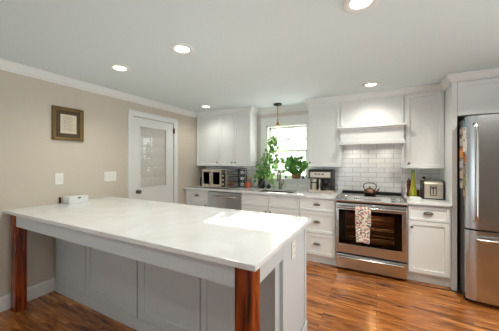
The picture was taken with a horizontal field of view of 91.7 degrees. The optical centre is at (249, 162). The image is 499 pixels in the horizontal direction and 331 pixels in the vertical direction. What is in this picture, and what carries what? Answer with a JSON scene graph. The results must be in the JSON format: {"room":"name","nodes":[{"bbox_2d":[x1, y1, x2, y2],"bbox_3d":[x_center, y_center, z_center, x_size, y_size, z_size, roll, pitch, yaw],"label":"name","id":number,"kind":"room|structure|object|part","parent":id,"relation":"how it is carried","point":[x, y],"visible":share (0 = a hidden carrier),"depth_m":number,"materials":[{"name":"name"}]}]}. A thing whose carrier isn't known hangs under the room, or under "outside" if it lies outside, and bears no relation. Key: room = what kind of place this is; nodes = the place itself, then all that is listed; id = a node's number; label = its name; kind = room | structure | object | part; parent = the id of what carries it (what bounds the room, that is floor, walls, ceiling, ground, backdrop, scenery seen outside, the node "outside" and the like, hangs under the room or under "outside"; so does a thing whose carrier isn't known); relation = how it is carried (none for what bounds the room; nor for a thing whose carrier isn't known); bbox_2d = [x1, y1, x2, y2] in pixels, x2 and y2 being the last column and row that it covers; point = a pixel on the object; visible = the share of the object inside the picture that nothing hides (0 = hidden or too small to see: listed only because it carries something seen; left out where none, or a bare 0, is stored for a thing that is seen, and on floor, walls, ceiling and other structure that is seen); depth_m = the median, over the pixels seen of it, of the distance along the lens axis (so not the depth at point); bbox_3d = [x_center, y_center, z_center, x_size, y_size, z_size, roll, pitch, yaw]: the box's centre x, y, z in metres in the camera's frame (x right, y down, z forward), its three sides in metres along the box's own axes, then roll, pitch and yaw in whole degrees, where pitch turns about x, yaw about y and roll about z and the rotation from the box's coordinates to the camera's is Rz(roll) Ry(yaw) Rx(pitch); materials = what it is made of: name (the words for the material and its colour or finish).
{"room":"kitchen","nodes":[
{"label":"kitchen","id":0,"kind":"room"},
{"bbox_2d":[0,70,204,296],"bbox_3d":[-2.520,0.213,1.828,0.120,2.280,7.140,0,0,28],"label":"wall","id":1,"kind":"structure","parent":0,"point":[30,159],"depth_m":2.54,"materials":[{"name":"beige paint"}]},
{"bbox_2d":[0,278,54,311],"bbox_3d":[-3.059,1.286,0.653,0.014,0.133,4.318,0,0,28],"label":"baseboard","id":2,"kind":"structure","parent":1,"relation":"attached to","point":[40,289],"depth_m":2.40,"materials":[{"name":"white paint"}]},
{"bbox_2d":[55,173,62,183],"bbox_3d":[-2.041,0.173,2.601,0.010,0.120,0.074,0,0,28],"label":"light switch","id":3,"kind":"object","parent":1,"relation":"attached to","point":[58,176],"visible":1,"depth_m":2.60,"materials":[{"name":"white plastic"}]},
{"bbox_2d":[52,105,83,141],"bbox_3d":[-1.993,-0.420,2.671,0.028,0.359,0.305,0,0,28],"label":"picture frame","id":4,"kind":"object","parent":1,"relation":"attached to","point":[67,123],"visible":1,"depth_m":2.67,"materials":[{"name":"brown"}]},
{"bbox_2d":[0,58,196,117],"bbox_3d":[-2.519,-0.883,1.636,0.058,0.084,6.560,0,0,28],"label":"trim","id":5,"kind":"structure","parent":1,"relation":"attached to","point":[5,65],"depth_m":2.77,"materials":[{"name":"white paint"}]},
{"bbox_2d":[104,171,115,180],"bbox_3d":[-1.779,0.177,3.100,0.010,0.120,0.158,0,0,28],"label":"light switch","id":6,"kind":"object","parent":1,"relation":"attached to","point":[108,176],"visible":1,"depth_m":3.10,"materials":[{"name":"white plastic"}]},
{"bbox_2d":[128,109,177,203],"bbox_3d":[-1.447,0.311,3.729,0.106,2.084,0.929,0,0,28],"label":"door","id":7,"kind":"structure","parent":1,"relation":"in","point":[150,142],"depth_m":3.69,"materials":[{"name":"white paint"}]},
{"bbox_2d":[141,127,165,187],"bbox_3d":[-1.485,-0.074,3.729,0.008,0.914,0.504,0,0,28],"label":"glass panel","id":8,"kind":"object","parent":7,"relation":"attached to","point":[153,139],"depth_m":3.73,"materials":[{"name":"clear glass"}]},
{"bbox_2d":[0,0,498,112],"bbox_3d":[-0.066,-0.977,0.542,5.660,0.100,7.140,0,0,28],"label":"ceiling","id":9,"kind":"structure","parent":0,"point":[259,54],"depth_m":1.90,"materials":[{"name":"white paint"}]},
{"bbox_2d":[108,64,130,71],"bbox_3d":[-1.271,-0.921,2.378,0.196,0.010,0.196,0,0,28],"label":"recessed light","id":10,"kind":"object","parent":9,"relation":"in","point":[116,67],"visible":1,"depth_m":2.37,"materials":[{"name":"white paint"}]},
{"bbox_2d":[169,43,193,54],"bbox_3d":[-0.551,-0.921,1.980,0.196,0.010,0.196,0,0,28],"label":"recessed light","id":11,"kind":"object","parent":9,"relation":"in","point":[178,48],"visible":1,"depth_m":1.97,"materials":[{"name":"white paint"}]},
{"bbox_2d":[200,105,211,107],"bbox_3d":[-0.721,-0.921,4.015,0.196,0.010,0.196,0,0,28],"label":"recessed light","id":12,"kind":"object","parent":9,"relation":"in","point":[201,106],"visible":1,"depth_m":4.00,"materials":[{"name":"white paint"}]},
{"bbox_2d":[273,103,281,128],"bbox_3d":[0.445,-0.725,3.831,0.132,0.401,0.132,0,0,28],"label":"pendant light","id":13,"kind":"object","parent":9,"relation":"hanging from","point":[274,104],"visible":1,"depth_m":3.81,"materials":[{"name":"black metal"}]},
{"bbox_2d":[343,0,378,12],"bbox_3d":[0.644,-0.921,1.400,0.196,0.010,0.196,0,0,28],"label":"recessed light","id":14,"kind":"object","parent":9,"relation":"in","point":[351,6],"visible":1,"depth_m":1.43,"materials":[{"name":"white paint"}]},
{"bbox_2d":[362,82,379,87],"bbox_3d":[1.444,-0.921,2.882,0.196,0.010,0.196,0,0,28],"label":"recessed light","id":15,"kind":"object","parent":9,"relation":"in","point":[370,84],"visible":1,"depth_m":2.87,"materials":[{"name":"white paint"}]},
{"bbox_2d":[0,260,498,330],"bbox_3d":[-0.066,1.393,0.542,5.660,0.080,7.140,0,0,28],"label":"floor","id":16,"kind":"structure","parent":0,"point":[337,298],"depth_m":2.22,"materials":[{"name":"brown wood"}]},
{"bbox_2d":[11,215,306,330],"bbox_3d":[-0.889,0.910,2.072,2.538,0.884,0.945,0,0,28],"label":"base cabinet","id":17,"kind":"object","parent":16,"relation":"on","point":[139,287],"visible":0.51,"depth_m":1.77,"materials":[{"name":"white paint"}]},
{"bbox_3d":[-2.120,0.910,2.231,0.090,0.884,0.085,0,0,28],"label":"leg","id":18,"kind":"part","parent":17,"relation":"part of","materials":[{"name":"brown wood"}]},
{"bbox_3d":[-1.788,0.862,2.423,0.553,0.784,0.018,0,0,28],"label":"panel","id":19,"kind":"part","parent":17,"relation":"part of","materials":[{"name":"white paint"}]},
{"bbox_3d":[-1.221,0.862,2.126,0.712,0.784,0.018,0,0,28],"label":"panel","id":20,"kind":"part","parent":17,"relation":"part of","materials":[{"name":"white paint"}]},
{"bbox_2d":[4,197,311,271],"bbox_3d":[-0.876,0.453,2.073,2.563,0.029,1.012,0,0,28],"label":"countertop","id":21,"kind":"structure","parent":17,"relation":"on","point":[246,240],"depth_m":1.69,"materials":[{"name":"white stone"}]},
{"bbox_2d":[63,194,87,203],"bbox_3d":[-1.896,0.401,2.650,0.136,0.074,0.189,0,0,28],"label":"storage box","id":22,"kind":"object","parent":21,"relation":"on","point":[72,199],"visible":1,"depth_m":2.60,"materials":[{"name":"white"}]},
{"bbox_3d":[-1.897,0.369,2.650,0.134,0.011,0.189,0,0,28],"label":"lid","id":23,"kind":"part","parent":22,"relation":"part of","materials":[{"name":"white ceramic"}]},
{"bbox_3d":[-0.615,0.862,1.809,0.628,0.784,0.018,0,0,28],"label":"panel","id":24,"kind":"part","parent":17,"relation":"part of","materials":[{"name":"white paint"}]},
{"bbox_3d":[-0.096,0.862,1.537,0.527,0.784,0.018,0,0,28],"label":"panel","id":25,"kind":"part","parent":17,"relation":"part of","materials":[{"name":"white paint"}]},
{"bbox_3d":[-0.009,0.910,1.125,0.090,0.884,0.085,0,0,28],"label":"leg","id":26,"kind":"part","parent":17,"relation":"part of","materials":[{"name":"brown wood"}]},
{"bbox_3d":[0.143,0.910,1.376,0.036,0.884,0.070,0,0,28],"label":"post","id":27,"kind":"part","parent":17,"relation":"part of","materials":[{"name":"white paint"}]},
{"bbox_3d":[0.313,0.910,1.675,0.024,0.884,0.533,0,0,28],"label":"panel","id":28,"kind":"part","parent":17,"relation":"part of","materials":[{"name":"white paint"}]},
{"bbox_2d":[291,240,294,259],"bbox_3d":[0.296,0.584,1.623,0.009,0.116,0.072,0,0,28],"label":"outlet","id":29,"kind":"object","parent":17,"relation":"attached to","point":[293,242],"visible":1,"depth_m":1.61,"materials":[{"name":"white plastic"}]},
{"bbox_3d":[0.327,1.296,1.667,0.008,0.114,0.533,0,0,28],"label":"molding","id":30,"kind":"part","parent":17,"relation":"part of","materials":[{"name":"white paint"}]},
{"bbox_2d":[185,189,207,206],"bbox_3d":[-0.792,0.911,4.434,0.510,0.883,0.635,0,0,28],"label":"base cabinet","id":31,"kind":"object","parent":16,"relation":"on","point":[192,197],"visible":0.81,"depth_m":4.18,"materials":[{"name":"white paint"}]},
{"bbox_3d":[-0.903,0.570,4.180,0.464,0.157,0.020,0,0,28],"label":"drawer","id":32,"kind":"part","parent":31,"relation":"part of","materials":[{"name":"white paint"}]},
{"bbox_3d":[-0.903,0.949,4.180,0.464,0.580,0.020,0,0,28],"label":"door","id":33,"kind":"part","parent":31,"relation":"part of","materials":[{"name":"white paint"}]},
{"bbox_2d":[208,191,241,209],"bbox_3d":[-0.291,0.913,4.148,0.635,0.879,0.662,0,0,28],"label":"dishwasher","id":34,"kind":"object","parent":16,"relation":"on","point":[216,199],"visible":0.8,"depth_m":3.89,"materials":[{"name":"silver metal"}]},
{"bbox_3d":[-0.429,0.556,3.885,0.458,0.034,0.067,0,0,28],"label":"handle","id":35,"kind":"part","parent":34,"relation":"part of","materials":[{"name":"silver metal"}]},
{"bbox_2d":[241,193,299,215],"bbox_3d":[0.411,0.911,3.804,0.920,0.883,0.635,0,0,28],"label":"base cabinet","id":36,"kind":"object","parent":16,"relation":"on","point":[273,204],"visible":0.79,"depth_m":3.54,"materials":[{"name":"white paint"}]},
{"bbox_3d":[0.079,0.949,3.666,0.453,0.580,0.020,0,0,28],"label":"door","id":37,"kind":"part","parent":36,"relation":"part of","materials":[{"name":"white paint"}]},
{"bbox_2d":[183,185,340,198],"bbox_3d":[0.110,0.453,3.958,2.560,0.029,0.627,0,0,28],"label":"countertop","id":38,"kind":"structure","parent":36,"relation":"on","point":[239,189],"depth_m":3.74,"materials":[{"name":"white stone"}]},
{"bbox_2d":[202,169,238,188],"bbox_3d":[-0.515,0.277,4.272,0.502,0.323,0.469,0,0,28],"label":"toaster oven","id":39,"kind":"object","parent":38,"relation":"on","point":[219,178],"visible":1,"depth_m":4.10,"materials":[{"name":"metal"}]},
{"bbox_3d":[-0.733,0.266,4.168,0.197,0.265,0.014,0,0,28],"label":"door","id":40,"kind":"part","parent":39,"relation":"part of","materials":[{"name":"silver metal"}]},
{"bbox_3d":[-0.605,0.269,4.103,0.496,0.303,0.009,0,0,28],"label":"frame","id":41,"kind":"part","parent":39,"relation":"part of","materials":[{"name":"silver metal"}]},
{"bbox_3d":[-0.555,0.266,4.075,0.197,0.265,0.014,0,0,28],"label":"door","id":42,"kind":"part","parent":39,"relation":"part of","materials":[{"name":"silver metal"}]},
{"bbox_3d":[-0.427,0.266,4.007,0.080,0.285,0.013,0,0,28],"label":"control panel","id":43,"kind":"part","parent":39,"relation":"part of","materials":[{"name":"black plastic"}]},
{"bbox_2d":[228,171,237,184],"bbox_3d":[-0.282,0.266,4.181,0.003,0.216,0.315,0,0,28],"label":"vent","id":44,"kind":"object","parent":39,"relation":"attached to","point":[232,175],"depth_m":4.18,"materials":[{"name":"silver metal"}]},
{"bbox_2d":[239,168,246,186],"bbox_3d":[-0.119,0.273,4.352,0.120,0.332,0.080,0,0,28],"label":"spice rack","id":45,"kind":"object","parent":38,"relation":"on","point":[244,174],"visible":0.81,"depth_m":4.31,"materials":[{"name":"black metal"}]},
{"bbox_2d":[245,177,250,187],"bbox_3d":[-0.027,0.347,4.259,0.116,0.182,0.116,0,0,28],"label":"jar","id":46,"kind":"object","parent":38,"relation":"on","point":[247,184],"visible":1,"depth_m":4.22,"materials":[{"name":"orange glass"}]},
{"bbox_2d":[258,179,264,187],"bbox_3d":[0.206,0.361,4.154,0.124,0.155,0.124,0,0,28],"label":"vase","id":47,"kind":"object","parent":38,"relation":"on","point":[261,183],"depth_m":4.11,"materials":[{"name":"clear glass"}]},
{"bbox_2d":[253,135,284,187],"bbox_3d":[0.331,-0.009,4.070,0.585,0.894,0.217,0,0,28],"label":"vine","id":48,"kind":"object","parent":38,"relation":"on","point":[261,183],"visible":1,"depth_m":4.07,"materials":[{"name":"green plant"}]},
{"bbox_2d":[262,190,292,192],"bbox_3d":[0.418,0.566,3.783,0.634,0.195,0.424,0,0,28],"label":"sink","id":49,"kind":"object","parent":38,"relation":"in","point":[262,190],"visible":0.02,"depth_m":3.99,"materials":[{"name":"silver metal"}]},
{"bbox_2d":[277,169,283,188],"bbox_3d":[0.487,0.271,3.919,0.104,0.336,0.222,0,0,28],"label":"faucet","id":50,"kind":"object","parent":38,"relation":"on","point":[278,170],"visible":0.99,"depth_m":3.97,"materials":[{"name":"silver metal"}]},
{"bbox_3d":[0.478,0.218,3.915,0.032,0.231,0.203,0,0,20],"label":"spout","id":51,"kind":"part","parent":50,"relation":"part of","materials":[{"name":"silver metal"}]},
{"bbox_2d":[308,169,337,193],"bbox_3d":[1.099,0.272,3.610,0.378,0.333,0.308,0,0,28],"label":"coffee maker","id":52,"kind":"object","parent":38,"relation":"on","point":[321,180],"visible":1,"depth_m":3.53,"materials":[{"name":"black plastic"}]},
{"bbox_2d":[312,183,316,189],"bbox_3d":[0.961,0.357,3.590,0.080,0.100,0.080,0,0,28],"label":"cup","id":53,"kind":"object","parent":52,"relation":"on","point":[314,185],"depth_m":3.56,"materials":[{"name":"beige"}]},
{"bbox_3d":[1.016,0.177,3.490,0.285,0.078,0.005,0,0,28],"label":"plate","id":54,"kind":"part","parent":52,"relation":"part of","materials":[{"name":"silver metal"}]},
{"bbox_3d":[0.486,0.949,3.453,0.453,0.580,0.020,0,0,28],"label":"door","id":55,"kind":"part","parent":36,"relation":"part of","materials":[{"name":"white paint"}]},
{"bbox_2d":[300,197,335,265],"bbox_3d":[1.034,0.911,3.480,0.480,0.883,0.631,0,0,28],"label":"base cabinet","id":56,"kind":"object","parent":16,"relation":"on","point":[321,231],"visible":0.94,"depth_m":3.22,"materials":[{"name":"white paint"}]},
{"bbox_3d":[0.900,0.800,3.236,0.462,0.283,0.020,0,0,28],"label":"drawer","id":57,"kind":"part","parent":56,"relation":"part of","materials":[{"name":"white paint"}]},
{"bbox_3d":[0.900,0.570,3.236,0.462,0.157,0.020,0,0,28],"label":"drawer","id":58,"kind":"part","parent":56,"relation":"part of","materials":[{"name":"white paint"}]},
{"bbox_3d":[0.900,1.091,3.236,0.462,0.280,0.020,0,0,28],"label":"drawer","id":59,"kind":"part","parent":56,"relation":"part of","materials":[{"name":"white paint"}]},
{"bbox_2d":[336,190,407,279],"bbox_3d":[1.568,0.880,3.151,0.763,0.946,0.698,0,0,28],"label":"range","id":60,"kind":"object","parent":16,"relation":"on","point":[385,254],"visible":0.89,"depth_m":2.94,"materials":[{"name":"silver metal"}]},
{"bbox_2d":[355,206,370,243],"bbox_3d":[1.348,0.743,2.884,0.172,0.426,0.052,0,0,28],"label":"dish towel","id":61,"kind":"object","parent":60,"relation":"hanging from","point":[362,214],"visible":1,"depth_m":2.87,"materials":[{"name":"fabric"}]},
{"bbox_2d":[363,182,379,194],"bbox_3d":[1.609,0.346,3.225,0.171,0.161,0.156,0,0,-2],"label":"kettle","id":62,"kind":"object","parent":60,"relation":"on","point":[368,191],"visible":1,"depth_m":3.18,"materials":[{"name":"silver metal"}]},
{"bbox_3d":[1.443,1.232,2.913,0.757,0.173,0.030,0,0,28],"label":"storage drawer","id":63,"kind":"part","parent":60,"relation":"part of","materials":[{"name":"metal"}]},
{"bbox_3d":[1.428,1.175,2.884,0.703,0.036,0.036,0,0,28],"label":"handle","id":64,"kind":"part","parent":60,"relation":"part of","materials":[{"name":"silver metal"}]},
{"bbox_2d":[336,202,406,261],"bbox_3d":[1.533,0.817,3.085,0.757,0.617,0.549,0,0,28],"label":"oven","id":65,"kind":"object","parent":60,"relation":"in","point":[388,228],"depth_m":2.95,"materials":[{"name":"silver metal"}]},
{"bbox_2d":[338,191,404,198],"bbox_3d":[1.604,0.439,3.220,0.759,0.019,0.543,0,0,28],"label":"cooktop","id":66,"kind":"object","parent":60,"relation":"in","point":[381,195],"depth_m":3.15,"materials":[{"name":"black ceramic"}]},
{"bbox_3d":[1.453,0.453,2.933,0.763,0.065,0.145,0,0,28],"label":"control panel","id":67,"kind":"part","parent":60,"relation":"part of","materials":[{"name":"metal"}]},
{"bbox_2d":[407,204,450,286],"bbox_3d":[2.103,0.911,2.918,0.395,0.883,0.635,0,0,28],"label":"base cabinet","id":68,"kind":"object","parent":16,"relation":"on","point":[428,226],"visible":0.96,"depth_m":2.67,"materials":[{"name":"white paint"}]},
{"bbox_2d":[403,195,452,206],"bbox_3d":[2.102,0.453,2.915,0.397,0.029,0.627,0,0,28],"label":"countertop","id":69,"kind":"structure","parent":68,"relation":"on","point":[432,202],"depth_m":2.70,"materials":[{"name":"white stone"}]},
{"bbox_2d":[406,178,410,195],"bbox_3d":[2.070,0.322,3.149,0.056,0.233,0.056,0,0,28],"label":"pepper mill","id":70,"kind":"object","parent":69,"relation":"on","point":[408,181],"visible":0.82,"depth_m":3.13,"materials":[{"name":"brown wood"}]},
{"bbox_2d":[409,170,416,196],"bbox_3d":[2.060,0.267,3.053,0.088,0.342,0.088,0,0,28],"label":"oil bottle","id":71,"kind":"object","parent":69,"relation":"on","point":[413,191],"visible":0.86,"depth_m":3.03,"materials":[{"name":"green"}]},
{"bbox_2d":[420,180,444,199],"bbox_3d":[2.217,0.330,2.944,0.212,0.217,0.223,0,0,28],"label":"toaster","id":72,"kind":"object","parent":69,"relation":"on","point":[429,189],"visible":1,"depth_m":2.87,"materials":[{"name":"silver metal"}]},
{"bbox_3d":[1.972,0.570,2.674,0.370,0.157,0.020,0,0,28],"label":"drawer","id":73,"kind":"part","parent":68,"relation":"part of","materials":[{"name":"white paint"}]},
{"bbox_3d":[1.972,0.945,2.674,0.370,0.573,0.020,0,0,28],"label":"door","id":74,"kind":"part","parent":68,"relation":"part of","materials":[{"name":"white paint"}]},
{"bbox_2d":[439,67,498,290],"bbox_3d":[2.701,0.213,2.590,1.078,2.278,0.662,0,0,28],"label":"tall cabinet","id":75,"kind":"object","parent":16,"relation":"on","point":[477,91],"visible":0.7,"depth_m":2.56,"materials":[{"name":"white paint"}]},
{"bbox_3d":[2.307,0.214,2.829,0.042,2.276,0.604,0,0,28],"label":"panel","id":76,"kind":"part","parent":75,"relation":"part of","materials":[{"name":"white paint"}]},
{"bbox_3d":[2.701,-0.885,2.590,1.078,0.081,0.662,0,0,28],"label":"crown molding","id":77,"kind":"part","parent":75,"relation":"part of","materials":[{"name":"white paint"}]},
{"bbox_3d":[2.385,-0.667,2.458,0.435,0.351,0.020,0,0,28],"label":"door","id":78,"kind":"part","parent":75,"relation":"part of","materials":[{"name":"white paint"}]},
{"bbox_2d":[457,114,498,305],"bbox_3d":[2.621,0.445,2.436,0.847,1.813,0.912,0,0,28],"label":"refrigerator","id":79,"kind":"object","parent":16,"relation":"on","point":[477,212],"visible":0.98,"depth_m":2.27,"materials":[{"name":"silver metal"}]},
{"bbox_2d":[459,148,462,157],"bbox_3d":[2.158,-0.097,2.473,0.005,0.103,0.119,0,0,28],"label":"print","id":80,"kind":"object","parent":79,"relation":"attached to","point":[460,149],"visible":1,"depth_m":2.46,"materials":[{"name":"orange paper"}]},
{"bbox_2d":[460,136,462,146],"bbox_3d":[2.158,-0.216,2.473,0.006,0.109,0.109,0,0,28],"label":"note","id":81,"kind":"object","parent":79,"relation":"attached to","point":[461,137],"visible":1,"depth_m":2.47,"materials":[{"name":"white paper"}]},
{"bbox_2d":[463,139,465,151],"bbox_3d":[2.111,-0.167,2.385,0.006,0.122,0.097,0,0,28],"label":"note","id":82,"kind":"object","parent":79,"relation":"attached to","point":[464,140],"visible":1,"depth_m":2.38,"materials":[{"name":"white paper"}]},
{"bbox_2d":[463,174,465,185],"bbox_3d":[2.111,0.173,2.385,0.006,0.118,0.094,0,0,28],"label":"print","id":83,"kind":"object","parent":79,"relation":"attached to","point":[464,175],"visible":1,"depth_m":2.38,"materials":[{"name":"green paper"}]},
{"bbox_2d":[463,127,465,138],"bbox_3d":[2.111,-0.286,2.385,0.005,0.113,0.095,0,0,28],"label":"note","id":84,"kind":"object","parent":79,"relation":"attached to","point":[464,129],"visible":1,"depth_m":2.38,"materials":[{"name":"white paper"}]},
{"bbox_2d":[463,163,465,173],"bbox_3d":[2.111,0.064,2.385,0.005,0.108,0.093,0,0,28],"label":"print","id":85,"kind":"object","parent":79,"relation":"attached to","point":[464,165],"visible":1,"depth_m":2.38,"materials":[{"name":"beige paper"}]},
{"bbox_3d":[2.114,0.094,2.264,0.029,0.948,0.072,0,0,28],"label":"handle","id":86,"kind":"part","parent":79,"relation":"part of","materials":[{"name":"silver metal"}]},
{"bbox_3d":[2.470,0.094,2.148,0.847,1.075,0.095,0,0,28],"label":"door","id":87,"kind":"part","parent":79,"relation":"part of","materials":[{"name":"metal"}]},
{"bbox_3d":[2.470,0.979,2.148,0.847,0.660,0.095,0,0,28],"label":"freezer drawer","id":88,"kind":"part","parent":79,"relation":"part of","materials":[{"name":"metal"}]},
{"bbox_3d":[2.432,0.719,2.078,0.748,0.029,0.103,0,0,28],"label":"handle","id":89,"kind":"part","parent":79,"relation":"part of","materials":[{"name":"silver metal"}]},
{"bbox_2d":[292,174,300,178],"bbox_3d":[0.764,0.226,3.969,0.144,0.074,0.144,0,0,28],"label":"basket","id":90,"kind":"object","parent":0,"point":[295,176],"depth_m":3.91,"materials":[{"name":"brown wicker"}]},
{"bbox_2d":[258,110,339,191],"bbox_3d":[1.611,0.213,3.615,5.540,2.280,0.140,0,0,28],"label":"wall","id":91,"kind":"structure","parent":0,"point":[303,111],"depth_m":4.22,"materials":[{"name":"beige paint"}]},
{"bbox_2d":[196,110,218,165],"bbox_3d":[-0.717,-0.432,4.563,0.525,0.986,0.323,0,0,28],"label":"upper cabinet","id":92,"kind":"object","parent":91,"relation":"attached to","point":[207,122],"visible":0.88,"depth_m":4.45,"materials":[{"name":"white paint"}]},
{"bbox_3d":[-0.776,-0.885,4.451,0.525,0.081,0.070,0,0,28],"label":"crown molding","id":93,"kind":"part","parent":92,"relation":"part of","materials":[{"name":"white paint"}]},
{"bbox_2d":[218,106,258,165],"bbox_3d":[-0.186,-0.432,4.285,0.674,0.986,0.323,0,0,28],"label":"upper cabinet","id":94,"kind":"object","parent":91,"relation":"attached to","point":[238,127],"visible":1,"depth_m":4.17,"materials":[{"name":"white paint"}]},
{"bbox_3d":[-0.402,-0.391,4.263,0.306,0.903,0.020,0,0,28],"label":"door","id":95,"kind":"part","parent":94,"relation":"part of","materials":[{"name":"white paint"}]},
{"bbox_3d":[-0.198,-0.885,4.262,0.674,0.081,0.272,0,0,28],"label":"crown molding","id":96,"kind":"part","parent":94,"relation":"part of","materials":[{"name":"white paint"}]},
{"bbox_3d":[-0.125,-0.391,4.118,0.306,0.903,0.020,0,0,28],"label":"door","id":97,"kind":"part","parent":94,"relation":"part of","materials":[{"name":"white paint"}]},
{"bbox_2d":[257,104,307,114],"bbox_3d":[0.563,-0.883,4.052,0.963,0.084,0.058,0,0,28],"label":"trim","id":98,"kind":"structure","parent":91,"relation":"attached to","point":[302,107],"depth_m":4.04,"materials":[{"name":"white paint"}]},
{"bbox_2d":[260,114,311,183],"bbox_3d":[0.617,-0.211,4.093,0.905,1.120,0.175,0,0,28],"label":"window","id":99,"kind":"structure","parent":91,"relation":"in","point":[267,124],"depth_m":4.08,"materials":[{"name":"white paint"}]},
{"bbox_3d":[0.645,-0.184,4.110,0.730,0.895,0.120,0,0,28],"label":"frame","id":100,"kind":"part","parent":99,"relation":"part of","materials":[{"name":"white paint"}]},
{"bbox_3d":[0.649,0.016,4.111,0.685,0.455,0.035,0,0,28],"label":"sash","id":101,"kind":"part","parent":99,"relation":"part of","materials":[{"name":"white paint"}]},
{"bbox_3d":[0.667,-0.392,4.146,0.685,0.440,0.035,0,0,28],"label":"sash","id":102,"kind":"part","parent":99,"relation":"part of","materials":[{"name":"glass"}]},
{"bbox_2d":[281,155,307,178],"bbox_3d":[0.736,0.073,3.941,0.454,0.381,0.220,0,0,28],"label":"potted plant","id":103,"kind":"object","parent":99,"relation":"on","point":[292,163],"visible":1,"depth_m":3.91,"materials":[{"name":"green plant"}]},
{"bbox_2d":[205,144,438,195],"bbox_3d":[0.775,0.123,3.969,3.727,0.860,0.008,0,0,28],"label":"backsplash","id":104,"kind":"structure","parent":91,"relation":"attached to","point":[379,164],"depth_m":3.46,"materials":[{"name":"tile"}]},
{"bbox_2d":[304,96,341,166],"bbox_3d":[1.101,-0.432,3.611,0.497,0.986,0.323,0,0,28],"label":"upper cabinet","id":105,"kind":"object","parent":91,"relation":"attached to","point":[324,150],"visible":0.94,"depth_m":3.49,"materials":[{"name":"white paint"}]},
{"bbox_3d":[1.090,-0.885,3.588,0.497,0.081,0.272,0,0,28],"label":"crown molding","id":106,"kind":"part","parent":105,"relation":"part of","materials":[{"name":"white paint"}]},
{"bbox_2d":[338,88,405,145],"bbox_3d":[1.645,-0.581,3.299,0.782,0.689,0.371,0,0,28],"label":"range hood","id":107,"kind":"object","parent":91,"relation":"attached to","point":[375,117],"visible":1,"depth_m":3.18,"materials":[{"name":"white paint"}]},
{"bbox_3d":[1.603,-0.663,3.218,0.750,0.362,0.016,0,0,28],"label":"panel","id":108,"kind":"part","parent":107,"relation":"part of","materials":[{"name":"white paint"}]},
{"bbox_3d":[1.598,-0.885,3.208,0.754,0.081,0.070,0,0,28],"label":"crown molding","id":109,"kind":"part","parent":107,"relation":"part of","materials":[{"name":"white paint"}]},
{"bbox_2d":[402,84,443,168],"bbox_3d":[2.170,-0.427,3.051,0.403,0.997,0.323,0,0,28],"label":"upper cabinet","id":110,"kind":"object","parent":91,"relation":"attached to","point":[423,147],"visible":0.89,"depth_m":2.94,"materials":[{"name":"white paint"}]},
{"bbox_3d":[2.111,-0.885,2.939,0.403,0.081,0.070,0,0,28],"label":"crown molding","id":111,"kind":"part","parent":110,"relation":"part of","materials":[{"name":"white paint"}]},
{"label":"outside","id":112,"kind":"structure","parent":0,"visible":0},
{"bbox_2d":[272,171,305,174],"bbox_3d":[14.890,2.404,28.427,60.000,0.100,55.820,0,0,28],"label":"ground","id":113,"kind":"structure","parent":112,"point":[285,173],"depth_m":51.64,"materials":[{"name":"white"}]},
{"bbox_2d":[271,129,305,174],"bbox_3d":[2.728,-1.704,23.060,4.585,8.118,5.287,0,0,-43],"label":"bare tree","id":114,"kind":"object","parent":113,"relation":"on","point":[282,142],"visible":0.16,"depth_m":23.12,"materials":[{"name":"white plant"}]},
{"bbox_2d":[272,128,305,166],"bbox_3d":[4.167,-1.533,20.523,4.824,7.778,3.397,0,0,-19],"label":"bare tree","id":115,"kind":"object","parent":113,"relation":"on","point":[297,133],"visible":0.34,"depth_m":20.44,"materials":[{"name":"white plant"}]}
]}

